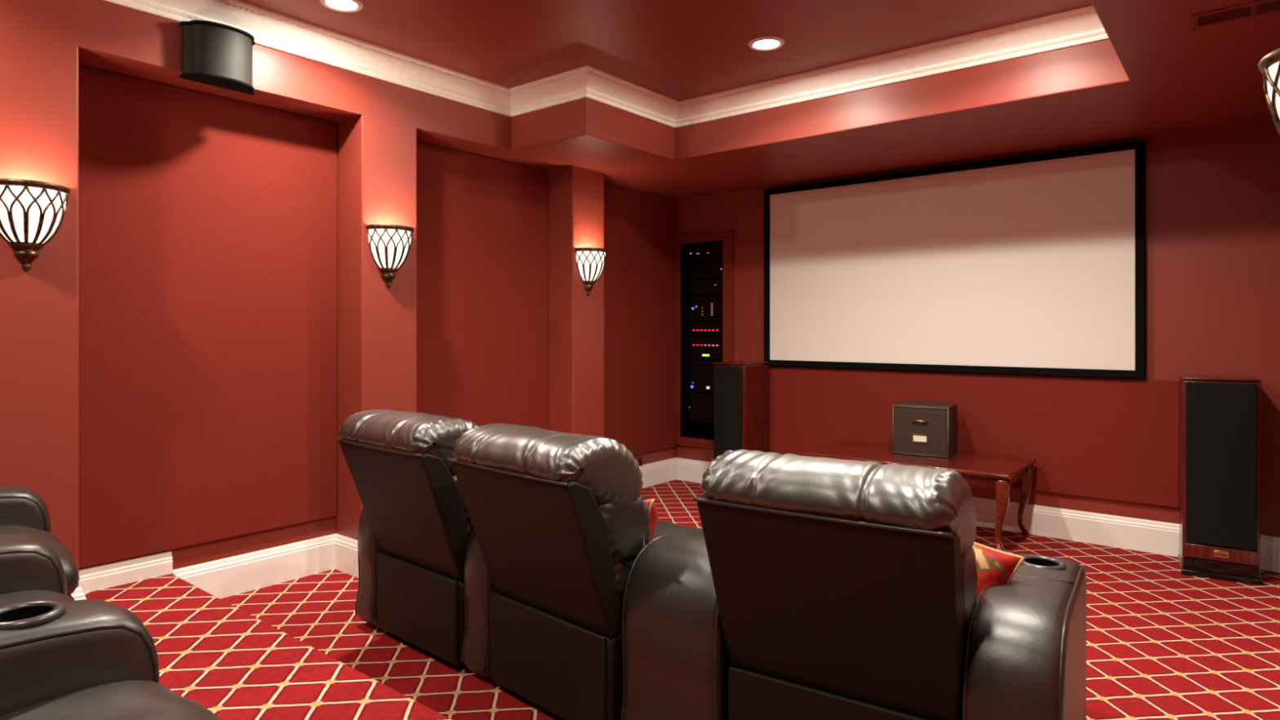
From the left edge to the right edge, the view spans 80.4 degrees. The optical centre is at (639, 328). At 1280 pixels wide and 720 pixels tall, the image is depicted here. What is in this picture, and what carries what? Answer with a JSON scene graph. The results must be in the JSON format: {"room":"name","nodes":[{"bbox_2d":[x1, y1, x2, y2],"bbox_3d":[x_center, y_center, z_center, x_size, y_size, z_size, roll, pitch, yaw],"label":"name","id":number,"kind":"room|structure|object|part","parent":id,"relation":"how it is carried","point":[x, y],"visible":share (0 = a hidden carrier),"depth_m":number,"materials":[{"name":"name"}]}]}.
{"room":"home theater","nodes":[
{"label":"home theater","id":0,"kind":"room"},
{"bbox_2d":[84,573,451,719],"bbox_3d":[-1.624,1.262,0.774,4.700,0.275,3.565,0,0,39],"label":"carpeted riser","id":1,"kind":"structure","parent":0,"point":[212,653],"depth_m":2.52,"materials":[{"name":"carpet"}]},
{"bbox_2d":[0,534,74,607],"bbox_3d":[-1.695,0.642,1.465,0.786,0.965,1.063,0,0,41],"label":"recliner","id":2,"kind":"object","parent":1,"relation":"on","point":[30,570],"visible":0.19,"depth_m":1.92,"materials":[{"name":"black leather"}]},
{"bbox_2d":[0,590,74,607],"bbox_3d":[-1.527,0.714,1.519,0.552,0.160,0.747,0,0,41],"label":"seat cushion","id":3,"kind":"object","parent":2,"relation":"on","point":[7,597],"depth_m":1.84,"materials":[{"name":"brown leather"}]},
{"bbox_2d":[0,485,79,599],"bbox_3d":[-2.256,0.642,2.099,0.786,0.966,1.059,0,0,45],"label":"recliner","id":4,"kind":"object","parent":1,"relation":"on","point":[23,511],"visible":0.32,"depth_m":2.52,"materials":[{"name":"black leather"}]},
{"bbox_3d":[-2.412,0.806,2.355,0.203,0.609,0.916,0,0,45],"label":"armrest","id":5,"kind":"part","parent":4,"relation":"part of","materials":[{"name":"brown leather"}]},
{"bbox_2d":[0,525,79,596],"bbox_3d":[-2.085,0.713,2.140,0.552,0.161,0.749,0,0,45],"label":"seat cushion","id":6,"kind":"object","parent":4,"relation":"on","point":[42,533],"depth_m":2.32,"materials":[{"name":"brown leather"}]},
{"bbox_2d":[0,599,220,719],"bbox_3d":[-1.052,0.642,0.918,0.970,0.966,1.059,0,0,39],"label":"recliner","id":7,"kind":"object","parent":1,"relation":"on","point":[91,659],"visible":1,"depth_m":1.36,"materials":[{"name":"black leather"}]},
{"bbox_2d":[0,680,220,719],"bbox_3d":[-0.957,0.713,1.035,0.552,0.161,0.750,0,0,39],"label":"seat cushion","id":8,"kind":"object","parent":7,"relation":"on","point":[27,700],"depth_m":1.31,"materials":[{"name":"brown leather"}]},
{"bbox_2d":[0,27,675,587],"bbox_3d":[-1.960,0.115,3.702,0.460,2.470,7.300,0,0,39],"label":"wall","id":9,"kind":"structure","parent":0,"point":[376,157],"depth_m":3.99,"materials":[{"name":"paint"}]},
{"bbox_2d":[0,177,71,271],"bbox_3d":[-2.279,-0.382,2.835,0.136,0.332,0.268,0,0,39],"label":"wall sconce","id":10,"kind":"object","parent":9,"relation":"attached to","point":[32,212],"visible":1,"depth_m":2.82,"materials":[{"name":"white glass"}]},
{"bbox_3d":[-2.283,-0.427,2.838,0.122,0.209,0.244,0,0,39],"label":"lamp shade","id":11,"kind":"part","parent":10,"relation":"part of","materials":[{"name":"white glass"}]},
{"bbox_2d":[71,551,173,599],"bbox_3d":[-3.109,1.075,2.105,0.278,0.100,3.351,0,0,39],"label":"baseboard","id":12,"kind":"structure","parent":9,"relation":"attached to","point":[130,571],"depth_m":3.33,"materials":[{"name":"white wood"}]},
{"bbox_2d":[78,64,337,568],"bbox_3d":[-2.033,-0.051,3.641,0.022,2.133,1.218,0,0,39],"label":"acoustic panel","id":13,"kind":"object","parent":9,"relation":"attached to","point":[207,223],"visible":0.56,"depth_m":3.57,"materials":[{"name":"fabric"}]},
{"bbox_2d":[365,223,413,288],"bbox_3d":[-1.306,-0.382,4.041,0.136,0.332,0.268,0,0,39],"label":"wall sconce","id":14,"kind":"object","parent":9,"relation":"attached to","point":[390,245],"visible":1,"depth_m":4.00,"materials":[{"name":"white glass"}]},
{"bbox_3d":[-1.309,-0.427,4.045,0.122,0.209,0.244,0,0,39],"label":"lamp shade","id":15,"kind":"part","parent":14,"relation":"part of","materials":[{"name":"white glass"}]},
{"bbox_2d":[416,141,547,430],"bbox_3d":[-1.044,-0.051,4.866,0.022,2.133,1.235,0,0,39],"label":"acoustic panel","id":16,"kind":"object","parent":9,"relation":"attached to","point":[482,221],"visible":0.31,"depth_m":4.88,"materials":[{"name":"fabric"}]},
{"bbox_2d":[574,247,607,296],"bbox_3d":[-0.313,-0.392,5.271,0.136,0.332,0.268,0,0,39],"label":"wall sconce","id":17,"kind":"object","parent":9,"relation":"attached to","point":[590,260],"visible":1,"depth_m":5.22,"materials":[{"name":"white glass"}]},
{"bbox_3d":[-0.317,-0.438,5.274,0.122,0.209,0.244,0,0,39],"label":"lamp shade","id":18,"kind":"part","parent":17,"relation":"part of","materials":[{"name":"white glass"}]},
{"bbox_2d":[635,457,642,466],"bbox_3d":[-0.014,1.085,6.154,0.009,0.072,0.116,0,0,39],"label":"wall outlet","id":19,"kind":"object","parent":9,"relation":"attached to","point":[639,460],"visible":0.52,"depth_m":6.17,"materials":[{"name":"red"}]},
{"bbox_2d":[604,182,677,454],"bbox_3d":[-0.064,-0.051,6.080,0.022,2.133,1.212,0,0,39],"label":"acoustic panel","id":20,"kind":"object","parent":9,"relation":"attached to","point":[641,228],"visible":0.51,"depth_m":6.13,"materials":[{"name":"fabric"}]},
{"bbox_2d":[172,457,1279,599],"bbox_3d":[0.640,1.208,3.767,4.025,0.185,3.934,0,0,39],"label":"baseboard","id":21,"kind":"structure","parent":9,"relation":"attached to","point":[226,577],"depth_m":4.33,"materials":[{"name":"white"}]},
{"bbox_2d":[0,0,1279,199],"bbox_3d":[-0.364,-1.350,2.414,4.600,0.460,7.500,0,0,39],"label":"ceiling","id":22,"kind":"structure","parent":0,"point":[1153,76],"depth_m":3.82,"materials":[{"name":"paint"}]},
{"bbox_2d":[178,19,255,94],"bbox_3d":[-1.849,-1.208,3.362,0.140,0.240,0.310,0,0,39],"label":"wall speaker","id":23,"kind":"object","parent":22,"relation":"attached to","point":[219,55],"visible":1,"depth_m":3.30,"materials":[{"name":"black metal"}]},
{"bbox_2d":[319,0,363,12],"bbox_3d":[-1.336,-1.455,3.392,0.184,0.010,0.184,0,0,39],"label":"recessed light","id":24,"kind":"object","parent":22,"relation":"in","point":[342,6],"visible":1,"depth_m":3.41,"materials":[{"name":"white"}]},
{"bbox_2d":[104,0,1109,128],"bbox_3d":[-0.678,-1.396,2.385,3.190,0.128,5.260,0,0,39],"label":"trim","id":25,"kind":"structure","parent":22,"relation":"attached to","point":[586,79],"depth_m":4.05,"materials":[{"name":"paint"}]},
{"bbox_2d":[748,36,784,51],"bbox_3d":[0.646,-1.455,3.873,0.184,0.010,0.184,0,0,39],"label":"recessed light","id":26,"kind":"object","parent":22,"relation":"in","point":[762,43],"visible":1,"depth_m":3.87,"materials":[{"name":"white"}]},
{"bbox_2d":[1190,0,1279,32],"bbox_3d":[2.144,-1.111,2.653,0.356,0.018,0.153,0,0,39],"label":"ceiling vent","id":27,"kind":"object","parent":22,"relation":"in","point":[1261,7],"visible":1,"depth_m":2.68,"materials":[{"name":"red metal"}]},
{"bbox_2d":[220,479,1279,719],"bbox_3d":[0.794,1.350,3.770,4.700,0.100,4.135,0,0,39],"label":"floor","id":28,"kind":"structure","parent":0,"point":[1163,643],"depth_m":3.22,"materials":[{"name":"carpet"}]},
{"bbox_2d":[334,408,478,671],"bbox_3d":[-0.716,0.817,3.342,0.756,0.965,1.074,0,0,41],"label":"recliner","id":29,"kind":"object","parent":28,"relation":"on","point":[415,528],"visible":0.62,"depth_m":2.94,"materials":[{"name":"black leather"}]},
{"bbox_3d":[-0.892,0.981,3.603,0.148,0.609,0.916,0,0,41],"label":"armrest","id":30,"kind":"part","parent":29,"relation":"part of","materials":[{"name":"brown leather"}]},
{"bbox_2d":[452,473,471,522],"bbox_3d":[-0.836,0.634,3.105,0.610,0.281,0.268,0,0,41],"label":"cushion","id":31,"kind":"object","parent":29,"relation":"on","point":[460,512],"depth_m":2.83,"materials":[{"name":"brown leather"}]},
{"bbox_2d":[466,521,473,539],"bbox_3d":[-0.804,0.790,3.141,0.582,0.210,0.246,0,0,41],"label":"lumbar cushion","id":32,"kind":"object","parent":29,"relation":"on","point":[469,528],"depth_m":2.88,"materials":[{"name":"brown leather"}]},
{"bbox_2d":[446,423,704,719],"bbox_3d":[-0.131,0.818,2.840,0.771,0.964,1.071,0,0,43],"label":"recliner","id":33,"kind":"object","parent":28,"relation":"on","point":[560,521],"visible":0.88,"depth_m":2.42,"materials":[{"name":"black leather"}]},
{"bbox_3d":[-0.303,0.981,3.109,0.153,0.609,0.916,0,0,43],"label":"armrest","id":34,"kind":"part","parent":33,"relation":"part of","materials":[{"name":"brown leather"}]},
{"bbox_2d":[613,559,635,604],"bbox_3d":[-0.223,0.793,2.635,0.602,0.205,0.247,0,0,43],"label":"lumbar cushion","id":35,"kind":"object","parent":33,"relation":"on","point":[621,567],"depth_m":2.37,"materials":[{"name":"brown leather"}]},
{"bbox_2d":[598,496,651,564],"bbox_3d":[-0.255,0.632,2.601,0.616,0.285,0.269,0,0,43],"label":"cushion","id":36,"kind":"object","parent":33,"relation":"on","point":[624,522],"depth_m":2.36,"materials":[{"name":"brown leather"}]},
{"bbox_2d":[643,498,657,541],"bbox_3d":[-0.048,0.740,2.718,0.186,0.297,0.317,0,0,-23],"label":"throw pillow","id":37,"kind":"object","parent":33,"relation":"on","point":[652,508],"visible":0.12,"depth_m":2.64,"materials":[{"name":"red fabric"}]},
{"bbox_2d":[620,520,704,609],"bbox_3d":[0.030,0.888,2.903,0.602,0.159,0.745,0,0,43],"label":"armrest","id":38,"kind":"object","parent":33,"relation":"on","point":[663,527],"depth_m":3.05,"materials":[{"name":"brown leather"}]},
{"bbox_2d":[620,534,732,719],"bbox_3d":[0.323,0.973,2.536,0.348,0.624,0.818,0,0,38],"label":"recliner armrest","id":39,"kind":"object","parent":28,"relation":"on","point":[676,660],"visible":0.41,"depth_m":2.23,"materials":[{"name":"brown leather"}]},
{"bbox_2d":[712,360,769,459],"bbox_3d":[0.782,0.779,5.860,0.287,1.042,0.418,0,0,39],"label":"floor speaker","id":40,"kind":"object","parent":28,"relation":"on","point":[741,388],"visible":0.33,"depth_m":5.72,"materials":[{"name":"brown wood"}]},
{"bbox_2d":[714,365,742,459],"bbox_3d":[0.662,0.705,5.712,0.243,0.850,0.022,0,0,39],"label":"grille","id":41,"kind":"object","parent":40,"relation":"attached to","point":[727,379],"depth_m":5.70,"materials":[{"name":"black fabric"}]},
{"bbox_2d":[693,449,1086,719],"bbox_3d":[0.783,0.817,2.211,0.849,0.966,1.062,0,0,33],"label":"recliner","id":42,"kind":"object","parent":28,"relation":"on","point":[846,589],"visible":1,"depth_m":1.86,"materials":[{"name":"black leather"}]},
{"bbox_2d":[972,542,1024,599],"bbox_3d":[0.857,0.722,2.136,0.218,0.336,0.372,0,0,-43],"label":"throw pillow","id":43,"kind":"object","parent":42,"relation":"on","point":[994,566],"visible":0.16,"depth_m":2.05,"materials":[{"name":"red fabric"}]},
{"bbox_3d":[1.089,0.981,2.097,0.213,0.609,0.916,0,0,33],"label":"armrest","id":44,"kind":"part","parent":42,"relation":"part of","materials":[{"name":"brown leather"}]},
{"bbox_2d":[796,440,1036,551],"bbox_3d":[1.753,1.054,4.863,1.300,0.489,0.690,0,0,39],"label":"console table","id":45,"kind":"object","parent":28,"relation":"on","point":[996,472],"visible":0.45,"depth_m":4.67,"materials":[{"name":"brown wood"}]},
{"bbox_3d":[1.753,0.838,4.863,1.240,0.008,0.634,0,0,39],"label":"edge moulding","id":46,"kind":"part","parent":45,"relation":"part of","materials":[{"name":"brown wood"}]},
{"bbox_2d":[892,400,957,457],"bbox_3d":[1.857,0.651,4.942,0.350,0.318,0.316,0,0,32],"label":"storage box","id":47,"kind":"object","parent":45,"relation":"on","point":[923,428],"visible":1,"depth_m":4.83,"materials":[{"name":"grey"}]},
{"bbox_3d":[1.780,0.589,4.818,0.096,0.017,0.023,0,0,32],"label":"pull handle","id":48,"kind":"part","parent":47,"relation":"part of","materials":[{"name":"gold metal"}]},
{"bbox_3d":[1.786,0.661,4.828,0.316,0.273,0.004,0,0,32],"label":"panel","id":49,"kind":"part","parent":47,"relation":"part of","materials":[{"name":"brown"}]},
{"bbox_3d":[2.030,1.068,4.255,0.079,0.463,0.098,0,0,-36],"label":"leg","id":50,"kind":"part","parent":45,"relation":"part of","materials":[{"name":"brown wood"}]},
{"bbox_3d":[2.405,1.068,4.720,0.098,0.463,0.079,0,0,24],"label":"leg","id":51,"kind":"part","parent":45,"relation":"part of","materials":[{"name":"brown wood"}]},
{"bbox_2d":[1177,374,1262,586],"bbox_3d":[3.093,0.779,4.051,0.337,1.042,0.328,0,0,33],"label":"floor speaker","id":52,"kind":"object","parent":28,"relation":"on","point":[1220,415],"visible":1,"depth_m":3.92,"materials":[{"name":"black fabric"}]},
{"bbox_2d":[1186,382,1257,551],"bbox_3d":[3.014,0.705,3.929,0.293,0.850,0.022,0,0,33],"label":"grille","id":53,"kind":"object","parent":52,"relation":"attached to","point":[1221,417],"depth_m":3.92,"materials":[{"name":"black fabric"}]},
{"bbox_2d":[675,120,1279,537],"bbox_3d":[2.014,0.075,5.282,4.700,2.550,0.150,0,0,39],"label":"wall","id":54,"kind":"structure","parent":0,"point":[1212,195],"depth_m":4.28,"materials":[{"name":"paint"}]},
{"bbox_2d":[680,240,722,439],"bbox_3d":[0.674,0.101,6.585,0.445,1.657,0.475,0,0,39],"label":"equipment rack","id":55,"kind":"object","parent":54,"relation":"attached to","point":[688,428],"visible":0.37,"depth_m":6.55,"materials":[{"name":"black metal"}]},
{"bbox_3d":[0.392,0.101,6.556,0.017,1.632,0.015,0,0,39],"label":"rail","id":56,"kind":"part","parent":55,"relation":"part of","materials":[{"name":"black metal"}]},
{"bbox_2d":[687,391,713,423],"bbox_3d":[0.656,0.677,6.563,0.381,0.246,0.311,0,0,39],"label":"rack-mounted av component","id":57,"kind":"object","parent":55,"relation":"on","point":[700,405],"visible":0.59,"depth_m":6.48,"materials":[{"name":"black metal"}]},
{"bbox_2d":[686,335,715,336],"bbox_3d":[0.688,0.064,6.603,0.419,0.005,0.380,0,0,39],"label":"shelf","id":58,"kind":"object","parent":55,"relation":"attached to","point":[686,335],"depth_m":6.49,"materials":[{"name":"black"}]},
{"bbox_2d":[686,320,722,321],"bbox_3d":[0.688,-0.067,6.603,0.419,0.005,0.380,0,0,39],"label":"shelf","id":59,"kind":"object","parent":55,"relation":"attached to","point":[686,321],"depth_m":6.47,"materials":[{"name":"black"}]},
{"bbox_2d":[686,294,722,296],"bbox_3d":[0.688,-0.286,6.603,0.419,0.005,0.380,0,0,39],"label":"shelf","id":60,"kind":"object","parent":55,"relation":"attached to","point":[686,295],"depth_m":6.54,"materials":[{"name":"black metal"}]},
{"bbox_2d":[686,277,722,280],"bbox_3d":[0.688,-0.426,6.603,0.419,0.005,0.380,0,0,39],"label":"shelf","id":61,"kind":"object","parent":55,"relation":"attached to","point":[686,277],"depth_m":6.53,"materials":[{"name":"black metal"}]},
{"bbox_2d":[687,360,722,392],"bbox_3d":[0.656,0.407,6.563,0.381,0.266,0.311,0,0,39],"label":"rack-mounted av component","id":62,"kind":"object","parent":55,"relation":"on","point":[700,372],"visible":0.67,"depth_m":6.48,"materials":[{"name":"black metal"}]},
{"bbox_2d":[687,337,722,359],"bbox_3d":[0.656,0.167,6.563,0.381,0.186,0.311,0,0,39],"label":"rack-mounted av component","id":63,"kind":"object","parent":55,"relation":"on","point":[698,348],"visible":0.73,"depth_m":6.45,"materials":[{"name":"black metal"}]},
{"bbox_2d":[687,322,722,336],"bbox_3d":[0.656,0.002,6.563,0.381,0.116,0.311,0,0,39],"label":"rack-mounted av component","id":64,"kind":"object","parent":55,"relation":"on","point":[693,328],"visible":0.72,"depth_m":6.45,"materials":[{"name":"black metal"}]},
{"bbox_2d":[687,295,722,320],"bbox_3d":[0.656,-0.173,6.563,0.381,0.206,0.311,0,0,39],"label":"rack-mounted av component","id":65,"kind":"object","parent":55,"relation":"on","point":[699,308],"visible":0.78,"depth_m":6.45,"materials":[{"name":"black metal"}]},
{"bbox_2d":[687,279,722,295],"bbox_3d":[0.656,-0.353,6.563,0.381,0.126,0.311,0,0,39],"label":"rack-mounted av component","id":66,"kind":"object","parent":55,"relation":"on","point":[714,286],"visible":0.59,"depth_m":6.45,"materials":[{"name":"black metal"}]},
{"bbox_2d":[687,262,722,279],"bbox_3d":[0.656,-0.493,6.563,0.381,0.126,0.311,0,0,39],"label":"rack-mounted av component","id":67,"kind":"object","parent":55,"relation":"on","point":[711,270],"visible":0.57,"depth_m":6.45,"materials":[{"name":"black metal"}]},
{"bbox_2d":[687,244,722,262],"bbox_3d":[0.656,-0.635,6.563,0.381,0.131,0.311,0,0,39],"label":"rack-mounted av component","id":68,"kind":"object","parent":55,"relation":"on","point":[712,253],"visible":0.65,"depth_m":6.45,"materials":[{"name":"black metal"}]},
{"bbox_2d":[687,358,722,360],"bbox_3d":[0.688,0.264,6.603,0.419,0.005,0.380,0,0,39],"label":"shelf","id":69,"kind":"object","parent":55,"relation":"attached to","point":[687,358],"depth_m":6.49,"materials":[{"name":"black metal"}]},
{"bbox_2d":[687,261,722,264],"bbox_3d":[0.688,-0.567,6.603,0.419,0.005,0.380,0,0,39],"label":"shelf","id":70,"kind":"object","parent":55,"relation":"attached to","point":[713,261],"depth_m":6.52,"materials":[{"name":"black metal"}]},
{"bbox_2d":[675,230,733,448],"bbox_3d":[0.538,0.095,6.357,0.572,1.800,0.030,0,0,39],"label":"trim","id":71,"kind":"structure","parent":54,"relation":"attached to","point":[726,237],"depth_m":6.23,"materials":[{"name":"red paint"}]},
{"bbox_2d":[764,139,1145,378],"bbox_3d":[1.964,-0.403,5.190,2.503,1.386,0.054,0,0,39],"label":"projection screen","id":72,"kind":"object","parent":54,"relation":"attached to","point":[1031,264],"visible":0.94,"depth_m":5.02,"materials":[{"name":"white fabric"}]},
{"bbox_2d":[769,366,1179,507],"bbox_3d":[2.029,0.658,5.156,2.682,0.724,0.026,0,0,39],"label":"acoustic panel","id":73,"kind":"object","parent":54,"relation":"attached to","point":[1107,438],"visible":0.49,"depth_m":4.77,"materials":[{"name":"fabric"}]},
{"bbox_3d":[1.239,0.075,1.185,0.150,2.550,7.400,0,0,39],"label":"wall","id":74,"kind":"structure","parent":0,"visible":0},
{"bbox_2d":[1257,48,1279,135],"bbox_3d":[1.349,-0.394,1.546,0.136,0.332,0.268,0,0,39],"label":"wall sconce","id":75,"kind":"object","parent":74,"relation":"attached to","point":[1269,64],"visible":1,"depth_m":1.54,"materials":[{"name":"white glass"}]},
{"bbox_3d":[1.353,-0.440,1.542,0.122,0.209,0.244,0,0,39],"label":"lamp shade","id":76,"kind":"part","parent":75,"relation":"part of","materials":[{"name":"white glass"}]}
]}

